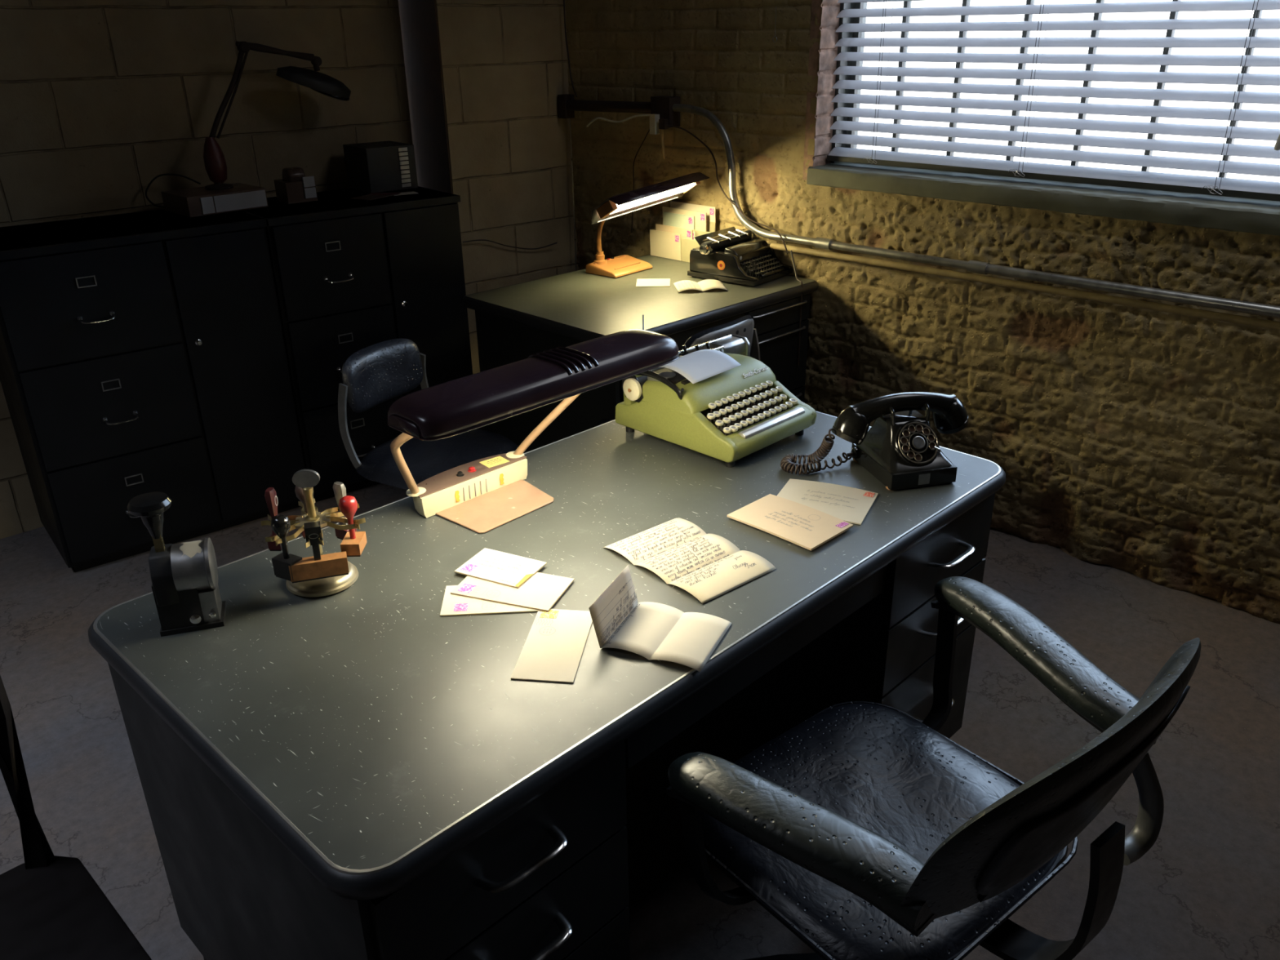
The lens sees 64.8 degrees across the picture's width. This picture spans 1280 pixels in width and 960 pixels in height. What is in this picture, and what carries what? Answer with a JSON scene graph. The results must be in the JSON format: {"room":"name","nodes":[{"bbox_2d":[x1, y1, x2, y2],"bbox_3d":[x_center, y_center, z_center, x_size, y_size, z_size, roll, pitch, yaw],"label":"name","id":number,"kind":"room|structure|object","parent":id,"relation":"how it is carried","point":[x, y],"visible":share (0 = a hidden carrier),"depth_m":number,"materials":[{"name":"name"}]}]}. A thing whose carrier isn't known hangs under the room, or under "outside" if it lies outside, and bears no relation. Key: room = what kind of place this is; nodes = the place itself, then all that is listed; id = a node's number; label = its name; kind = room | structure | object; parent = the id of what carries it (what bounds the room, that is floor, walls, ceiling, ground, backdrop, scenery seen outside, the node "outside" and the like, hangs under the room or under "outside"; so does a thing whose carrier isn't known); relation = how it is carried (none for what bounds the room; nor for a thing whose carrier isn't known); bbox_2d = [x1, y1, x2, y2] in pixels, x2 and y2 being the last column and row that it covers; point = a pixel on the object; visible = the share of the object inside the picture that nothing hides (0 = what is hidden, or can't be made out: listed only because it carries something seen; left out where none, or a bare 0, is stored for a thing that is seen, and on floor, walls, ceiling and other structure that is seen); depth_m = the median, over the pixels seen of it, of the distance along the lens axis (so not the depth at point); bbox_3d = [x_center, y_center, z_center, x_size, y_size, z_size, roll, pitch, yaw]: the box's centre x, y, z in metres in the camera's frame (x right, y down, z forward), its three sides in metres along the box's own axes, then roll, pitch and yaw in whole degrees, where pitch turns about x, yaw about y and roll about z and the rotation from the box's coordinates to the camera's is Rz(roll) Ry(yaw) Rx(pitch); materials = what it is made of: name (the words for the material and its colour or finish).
{"room":"office","nodes":[
{"label":"office","id":0,"kind":"room"},
{"bbox_2d":[0,0,413,538],"bbox_3d":[-2.698,-0.954,2.505,4.760,2.900,0.101,-22,31,-38],"label":"wall","id":1,"kind":"structure","parent":0,"point":[100,100],"depth_m":3.41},
{"bbox_2d":[398,0,453,193],"bbox_3d":[-0.846,-1.602,3.874,0.007,2.900,0.316,-20,31,-36],"label":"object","id":2,"kind":"structure","parent":1,"relation":"attached to","point":[418,18],"depth_m":3.90,"materials":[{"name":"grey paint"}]},
{"bbox_2d":[435,0,579,373],"bbox_3d":[-0.579,-1.706,4.096,0.720,2.900,0.350,-20,31,-36],"label":"wall pier","id":3,"kind":"object","parent":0,"point":[504,67],"visible":0.33,"depth_m":4.05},
{"bbox_2d":[462,239,557,249],"bbox_3d":[-0.534,-0.975,4.171,0.446,0.080,0.020,-18,30,-33],"label":"power cord","id":4,"kind":"object","parent":3,"relation":"attached to","point":[477,239],"visible":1,"depth_m":4.17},
{"bbox_2d":[0,426,1279,959],"bbox_3d":[-0.226,1.021,1.570,6.600,0.001,5.600,21,32,40],"label":"floor","id":5,"kind":"structure","parent":0,"point":[1207,887],"depth_m":2.36,"materials":[{"name":"concrete"}]},
{"bbox_2d":[0,675,151,959],"bbox_3d":[-0.852,0.655,1.211,0.442,0.982,0.445,21,32,40],"label":"wooden chair","id":6,"kind":"object","parent":5,"relation":"on","point":[51,907],"visible":1,"depth_m":1.35,"materials":[{"name":"black wood"}]},
{"bbox_2d":[0,208,304,571],"bbox_3d":[-1.629,-0.326,3.359,0.793,1.022,0.492,-19,30,-34],"label":"filing cabinet","id":7,"kind":"object","parent":5,"relation":"on","point":[141,352],"visible":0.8,"depth_m":3.17,"materials":[{"name":"metal"}]},
{"bbox_2d":[160,182,268,217],"bbox_3d":[-1.438,-0.951,3.417,0.204,0.062,0.270,21,32,40],"label":"flat box","id":8,"kind":"object","parent":7,"relation":"on","point":[200,201],"visible":1,"depth_m":3.35,"materials":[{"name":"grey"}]},
{"bbox_2d":[145,41,351,208],"bbox_3d":[-1.333,-1.227,3.466,0.744,0.513,0.151,-20,30,-35],"label":"lamp","id":9,"kind":"object","parent":8,"relation":"on","point":[215,166],"visible":0.99,"depth_m":3.41,"materials":[{"name":"black metal"}]},
{"bbox_2d":[241,186,472,502],"bbox_3d":[-1.043,-0.528,3.784,0.698,1.022,0.492,-19,30,-34],"label":"filing cabinet","id":10,"kind":"object","parent":5,"relation":"on","point":[350,276],"visible":0.62,"depth_m":3.54,"materials":[{"name":"metal"}]},
{"bbox_2d":[273,166,317,204],"bbox_3d":[-1.211,-1.039,3.545,0.105,0.112,0.116,-19,30,-35],"label":"gadget","id":11,"kind":"object","parent":10,"relation":"on","point":[294,187],"visible":1,"depth_m":3.51,"materials":[{"name":"brown plastic"}]},
{"bbox_2d":[342,140,417,192],"bbox_3d":[-0.975,-1.180,3.797,0.190,0.155,0.204,-19,30,-35],"label":"file box","id":12,"kind":"object","parent":10,"relation":"on","point":[380,166],"visible":1,"depth_m":3.73,"materials":[{"name":"metal"}]},
{"bbox_2d":[394,191,418,195],"bbox_3d":[-0.859,-1.044,3.677,0.090,0.001,0.050,-15,28,-28],"label":"loose paper","id":13,"kind":"object","parent":10,"relation":"on","point":[413,192],"visible":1,"depth_m":3.68,"materials":[{"name":"white paper"}]},
{"bbox_2d":[337,337,518,489],"bbox_3d":[-0.593,-0.012,2.970,0.431,0.740,0.430,13,28,28],"label":"swivel chair","id":14,"kind":"object","parent":5,"relation":"on","point":[375,374],"visible":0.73,"depth_m":2.89,"materials":[{"name":"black leather"}]},
{"bbox_2d":[87,411,1005,959],"bbox_3d":[-0.045,0.433,1.966,0.834,0.740,1.544,21,32,40],"label":"desk","id":15,"kind":"object","parent":5,"relation":"on","point":[361,771],"visible":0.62,"depth_m":1.48,"materials":[{"name":"metal"}]},
{"bbox_2d":[127,491,226,636],"bbox_3d":[-0.697,0.121,1.521,0.099,0.215,0.080,-8,25,-16],"label":"machine","id":16,"kind":"object","parent":15,"relation":"on","point":[184,576],"visible":1,"depth_m":1.50,"materials":[{"name":"metal"}]},
{"bbox_2d":[260,469,365,597],"bbox_3d":[-0.528,0.075,1.632,0.160,0.201,0.167,21,32,40],"label":"carousel","id":17,"kind":"object","parent":15,"relation":"on","point":[305,479],"visible":0.7,"depth_m":1.62,"materials":[{"name":"aged brass"},{"name":"wood"},{"name":"red enamel"}]},
{"bbox_2d":[264,487,288,551],"bbox_3d":[-0.589,0.061,1.627,0.020,0.101,0.040,0,24,2],"label":"stamp","id":18,"kind":"object","parent":17,"relation":"in","point":[270,495],"visible":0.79,"depth_m":1.61,"materials":[{"name":"red wood"}]},
{"bbox_2d":[271,514,302,581],"bbox_3d":[-0.557,0.104,1.582,0.040,0.107,0.029,12,27,26],"label":"stamp","id":19,"kind":"object","parent":17,"relation":"in","point":[280,523],"visible":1,"depth_m":1.58,"materials":[{"name":"black wood"}]},
{"bbox_2d":[294,485,313,538],"bbox_3d":[-0.548,0.048,1.662,0.030,0.095,0.029,-13,27,-25],"label":"stamp","id":20,"kind":"object","parent":17,"relation":"in","point":[299,491],"visible":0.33,"depth_m":1.64,"materials":[{"name":"brown wood"}]},
{"bbox_2d":[288,520,349,583],"bbox_3d":[-0.509,0.111,1.589,0.088,0.091,0.022,-8,25,-16],"label":"stamp","id":21,"kind":"object","parent":17,"relation":"in","point":[317,566],"visible":0.99,"depth_m":1.59,"materials":[{"name":"brown wood"}]},
{"bbox_2d":[333,481,356,539],"bbox_3d":[-0.493,0.051,1.675,0.030,0.101,0.020,15,29,31],"label":"stamp","id":22,"kind":"object","parent":17,"relation":"in","point":[339,488],"visible":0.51,"depth_m":1.66,"materials":[{"name":"wood"}]},
{"bbox_2d":[338,495,366,556],"bbox_3d":[-0.467,0.071,1.630,0.030,0.097,0.045,-1,24,0],"label":"stamp","id":23,"kind":"object","parent":17,"relation":"in","point":[353,543],"visible":0.94,"depth_m":1.62,"materials":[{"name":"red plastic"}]},
{"bbox_2d":[440,585,538,616],"bbox_3d":[-0.237,0.189,1.610,0.152,0.003,0.090,-2,24,-3],"label":"envelope","id":24,"kind":"object","parent":15,"relation":"on","point":[452,604],"visible":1,"depth_m":1.58,"materials":[{"name":"beige paper"}]},
{"bbox_2d":[450,572,574,611],"bbox_3d":[-0.206,0.172,1.639,0.172,0.003,0.104,8,26,18],"label":"envelope","id":25,"kind":"object","parent":24,"relation":"on","point":[541,591],"visible":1,"depth_m":1.62,"materials":[{"name":"paper"}]},
{"bbox_2d":[454,547,546,588],"bbox_3d":[-0.233,0.146,1.691,0.125,0.003,0.090,11,27,24],"label":"envelope","id":26,"kind":"object","parent":25,"relation":"on","point":[513,571],"visible":1,"depth_m":1.69,"materials":[{"name":"beige paper"}]},
{"bbox_2d":[386,328,679,533],"bbox_3d":[-0.245,-0.077,1.789,0.389,0.339,0.549,21,32,40],"label":"desk lamp","id":27,"kind":"object","parent":15,"relation":"on","point":[482,495],"visible":1,"depth_m":1.68,"materials":[{"name":"black metal"}]},
{"bbox_2d":[510,608,592,683],"bbox_3d":[-0.125,0.241,1.491,0.089,0.002,0.186,2,25,7],"label":"envelope","id":28,"kind":"object","parent":15,"relation":"on","point":[553,649],"visible":0.98,"depth_m":1.48,"materials":[{"name":"paper"}]},
{"bbox_2d":[588,564,732,672],"bbox_3d":[0.033,0.202,1.497,0.172,0.068,0.140,10,26,22],"label":"folded letter","id":29,"kind":"object","parent":15,"relation":"on","point":[650,630],"visible":1,"depth_m":1.50,"materials":[{"name":"paper"}]},
{"bbox_2d":[603,518,776,604],"bbox_3d":[0.081,0.129,1.722,0.170,0.010,0.252,-20,31,-36],"label":"handwritten letter","id":30,"kind":"object","parent":15,"relation":"on","point":[708,566],"visible":1,"depth_m":1.71,"materials":[{"name":"beige paper"}]},
{"bbox_2d":[615,315,816,467],"bbox_3d":[0.185,-0.235,2.216,0.344,0.264,0.386,21,32,40],"label":"typewriter","id":31,"kind":"object","parent":15,"relation":"on","point":[730,415],"visible":0.94,"depth_m":2.15,"materials":[{"name":"metal"}]},
{"bbox_2d":[658,349,741,383],"bbox_3d":[0.115,-0.252,2.180,0.136,0.023,0.162,21,32,40],"label":"paper sheet","id":32,"kind":"object","parent":31,"relation":"on","point":[696,366],"visible":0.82,"depth_m":2.16,"materials":[{"name":"white paper"}]},
{"bbox_2d":[727,493,853,551],"bbox_3d":[0.272,0.073,1.834,0.126,0.007,0.190,-23,32,-40],"label":"envelope","id":33,"kind":"object","parent":15,"relation":"on","point":[807,527],"visible":1,"depth_m":1.82,"materials":[{"name":"paper"}]},
{"bbox_2d":[776,478,878,524],"bbox_3d":[0.350,0.038,1.920,0.176,0.006,0.142,10,27,23],"label":"envelope","id":34,"kind":"object","parent":15,"relation":"on","point":[846,504],"visible":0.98,"depth_m":1.92,"materials":[{"name":"paper"}]},
{"bbox_2d":[780,391,968,490],"bbox_3d":[0.485,-0.089,2.010,0.384,0.160,0.186,-7,25,-13],"label":"telephone","id":35,"kind":"object","parent":15,"relation":"on","point":[901,450],"visible":1,"depth_m":1.98,"materials":[{"name":"plastic"}]},
{"bbox_2d":[462,254,818,453],"bbox_3d":[0.019,-0.345,3.637,0.998,0.700,0.781,-23,32,-39],"label":"desk","id":36,"kind":"object","parent":5,"relation":"on","point":[514,322],"visible":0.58,"depth_m":3.38,"materials":[{"name":"grey metal"}]},
{"bbox_2d":[586,172,709,278],"bbox_3d":[-0.025,-0.908,3.617,0.310,0.342,0.505,19,31,36],"label":"desk lamp","id":37,"kind":"object","parent":36,"relation":"on","point":[621,204],"visible":1,"depth_m":3.58,"materials":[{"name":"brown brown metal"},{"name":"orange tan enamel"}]},
{"bbox_2d":[596,200,617,218],"bbox_3d":[-0.110,-0.905,3.370,0.078,0.066,0.028,19,31,36],"label":"socket","id":38,"kind":"object","parent":37,"relation":"attached to","point":[606,207],"depth_m":3.36,"materials":[{"name":"orange ceramic"}]},
{"bbox_2d":[683,181,700,193],"bbox_3d":[0.182,-1.077,3.672,0.078,0.066,0.028,19,31,36],"label":"bulb","id":39,"kind":"object","parent":37,"relation":"attached to","point":[692,185],"depth_m":3.66,"materials":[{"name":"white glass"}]},
{"bbox_2d":[635,278,670,286],"bbox_3d":[0.047,-0.697,3.560,0.118,0.001,0.112,0,24,2],"label":"note card","id":40,"kind":"object","parent":36,"relation":"on","point":[654,282],"visible":1,"depth_m":3.56,"materials":[{"name":"beige paper"}]},
{"bbox_2d":[673,221,715,262],"bbox_3d":[0.172,-0.925,3.883,0.280,0.149,0.073,21,32,40],"label":"rack","id":41,"kind":"object","parent":36,"relation":"on","point":[686,245],"visible":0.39,"depth_m":3.83,"materials":[{"name":"beige paper"}]},
{"bbox_2d":[649,229,680,260],"bbox_3d":[0.098,-0.910,3.908,0.160,0.101,0.007,21,32,40],"label":"envelope","id":42,"kind":"object","parent":41,"relation":"in","point":[663,244],"visible":1,"depth_m":3.90,"materials":[{"name":"beige paper"}]},
{"bbox_2d":[655,223,693,239],"bbox_3d":[0.132,-0.917,3.893,0.188,0.120,0.008,21,32,40],"label":"envelope","id":43,"kind":"object","parent":41,"relation":"in","point":[685,233],"visible":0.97,"depth_m":3.86,"materials":[{"name":"paper"}]},
{"bbox_2d":[662,211,693,229],"bbox_3d":[0.150,-0.946,3.902,0.158,0.162,0.009,21,32,40],"label":"envelope","id":44,"kind":"object","parent":41,"relation":"in","point":[685,221],"visible":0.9,"depth_m":3.88,"materials":[{"name":"beige paper"}]},
{"bbox_2d":[662,206,706,231],"bbox_3d":[0.171,-0.951,3.889,0.223,0.180,0.010,21,32,40],"label":"envelope","id":45,"kind":"object","parent":41,"relation":"in","point":[700,218],"visible":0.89,"depth_m":3.83,"materials":[{"name":"beige paper"}]},
{"bbox_2d":[670,200,715,231],"bbox_3d":[0.204,-0.961,3.886,0.228,0.200,0.010,21,32,40],"label":"envelope","id":46,"kind":"object","parent":41,"relation":"in","point":[710,211],"visible":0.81,"depth_m":3.82,"materials":[{"name":"paper"}]},
{"bbox_2d":[692,231,695,239],"bbox_3d":[0.139,-0.914,3.898,0.200,0.112,0.007,21,32,40],"label":"envelope","id":47,"kind":"object","parent":41,"relation":"in","point":[693,232],"visible":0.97,"depth_m":3.82,"materials":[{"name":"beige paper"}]},
{"bbox_2d":[673,279,727,293],"bbox_3d":[0.208,-0.671,3.486,0.170,0.011,0.135,-3,24,-5],"label":"open booklet","id":48,"kind":"object","parent":36,"relation":"on","point":[703,286],"visible":1,"depth_m":3.48,"materials":[{"name":"paper"}]},
{"bbox_2d":[687,226,793,286],"bbox_3d":[0.354,-0.801,3.607,0.285,0.145,0.331,18,30,35],"label":"typewriter","id":49,"kind":"object","parent":36,"relation":"on","point":[728,255],"visible":1,"depth_m":3.57,"materials":[{"name":"black metal"}]},
{"bbox_2d":[790,250,802,365],"bbox_3d":[0.547,-0.610,3.586,0.013,0.390,0.116,-7,25,-14],"label":"power cord","id":50,"kind":"object","parent":36,"relation":"hanging from","point":[794,268],"visible":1,"depth_m":3.54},
{"bbox_2d":[595,315,759,426],"bbox_3d":[0.103,-0.136,3.147,0.431,0.800,0.430,19,31,37],"label":"swivel chair","id":51,"kind":"object","parent":5,"relation":"on","point":[744,326],"visible":0.23,"depth_m":2.88,"materials":[{"name":"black leather"}]},
{"bbox_2d":[666,576,1201,959],"bbox_3d":[0.414,0.557,1.542,0.736,0.850,0.590,-19,30,-34],"label":"armchair","id":52,"kind":"object","parent":5,"relation":"on","point":[865,830],"visible":1,"depth_m":1.39,"materials":[{"name":"black leather"}]},
{"bbox_2d":[564,0,1279,624],"bbox_3d":[1.697,-0.933,2.368,5.950,2.950,0.073,21,32,40],"label":"wall","id":53,"kind":"structure","parent":0,"point":[1144,443],"depth_m":3.20,"materials":[{"name":"stone"}]},
{"bbox_2d":[563,0,577,97],"bbox_3d":[-0.281,-2.054,3.874,0.012,1.092,0.083,-15,28,-28],"label":"power cord","id":54,"kind":"object","parent":53,"relation":"attached to","point":[563,0],"visible":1,"depth_m":4.05,"materials":[{"name":"black rubber"}]},
{"bbox_2d":[557,93,650,118],"bbox_3d":[-0.103,-1.454,3.959,0.597,0.090,0.050,21,32,40],"label":"pipe","id":55,"kind":"object","parent":53,"relation":"attached to","point":[567,105],"visible":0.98,"depth_m":4.00,"materials":[{"name":"black metal"}]},
{"bbox_2d":[568,119,576,271],"bbox_3d":[-0.281,-1.022,4.369,0.006,1.020,0.006,21,32,40],"label":"wire","id":56,"kind":"object","parent":55,"relation":"hanging from","point":[569,119],"visible":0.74,"depth_m":4.28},
{"bbox_2d":[649,95,679,159],"bbox_3d":[0.088,-1.324,3.799,0.095,0.220,0.085,21,32,40],"label":"outlet box","id":57,"kind":"object","parent":53,"relation":"attached to","point":[662,114],"visible":1,"depth_m":3.76,"materials":[{"name":"black metal"}]},
{"bbox_2d":[586,114,649,127],"bbox_3d":[-0.087,-1.387,3.897,0.347,0.063,0.012,21,32,39],"label":"power cord","id":58,"kind":"object","parent":57,"relation":"attached to","point":[639,115],"visible":1,"depth_m":3.90,"materials":[{"name":"black plastic"}]},
{"bbox_2d":[631,128,649,232],"bbox_3d":[0.009,-1.172,3.966,0.018,0.417,0.158,-15,28,-28],"label":"power cord","id":59,"kind":"object","parent":57,"relation":"attached to","point":[649,129],"visible":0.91,"depth_m":4.00,"materials":[{"name":"black rubber"}]},
{"bbox_2d":[666,124,788,253],"bbox_3d":[0.321,-1.063,3.661,0.583,0.404,0.051,21,32,40],"label":"power cord","id":60,"kind":"object","parent":57,"relation":"attached to","point":[683,129],"visible":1,"depth_m":3.69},
{"bbox_2d":[672,103,770,239],"bbox_3d":[0.290,-1.133,3.690,0.492,0.440,0.027,21,32,40],"label":"conduit","id":61,"kind":"object","parent":53,"relation":"attached to","point":[700,111],"visible":0.98,"depth_m":3.65,"materials":[{"name":"silver metal"}]},
{"bbox_2d":[802,0,839,181],"bbox_3d":[1.354,-1.362,2.696,1.980,1.230,0.264,21,32,40],"label":"trim","id":62,"kind":"structure","parent":53,"relation":"attached to","point":[828,53],"depth_m":3.36,"materials":[{"name":"brick"}]},
{"bbox_2d":[768,231,1279,318],"bbox_3d":[1.486,-0.484,2.710,2.840,0.041,0.037,21,32,40],"label":"conduit pipe","id":63,"kind":"object","parent":53,"relation":"attached to","point":[972,266],"visible":1,"depth_m":2.94,"materials":[{"name":"silver metal"}]},
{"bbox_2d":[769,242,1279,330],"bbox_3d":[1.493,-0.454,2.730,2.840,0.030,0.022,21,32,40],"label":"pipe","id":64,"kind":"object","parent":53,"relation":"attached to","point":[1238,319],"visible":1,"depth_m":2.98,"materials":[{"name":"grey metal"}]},
{"bbox_2d":[806,161,1279,235],"bbox_3d":[1.354,-0.823,2.939,1.912,0.072,0.280,21,32,40],"label":"window sill","id":65,"kind":"structure","parent":53,"relation":"attached to","point":[1232,214],"depth_m":2.91,"materials":[{"name":"grey concrete"}]},
{"bbox_2d":[831,0,1262,177],"bbox_3d":[1.375,-1.371,2.715,1.900,1.130,0.105,21,32,40],"label":"window","id":66,"kind":"structure","parent":53,"relation":"in","point":[1173,15],"depth_m":3.17,"materials":[{"name":"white glass"}]},
{"bbox_2d":[826,0,1279,201],"bbox_3d":[1.314,-1.356,2.666,1.875,1.115,0.083,21,32,40],"label":"blind","id":67,"kind":"object","parent":66,"relation":"attached to","point":[1199,184],"visible":1,"depth_m":2.88,"materials":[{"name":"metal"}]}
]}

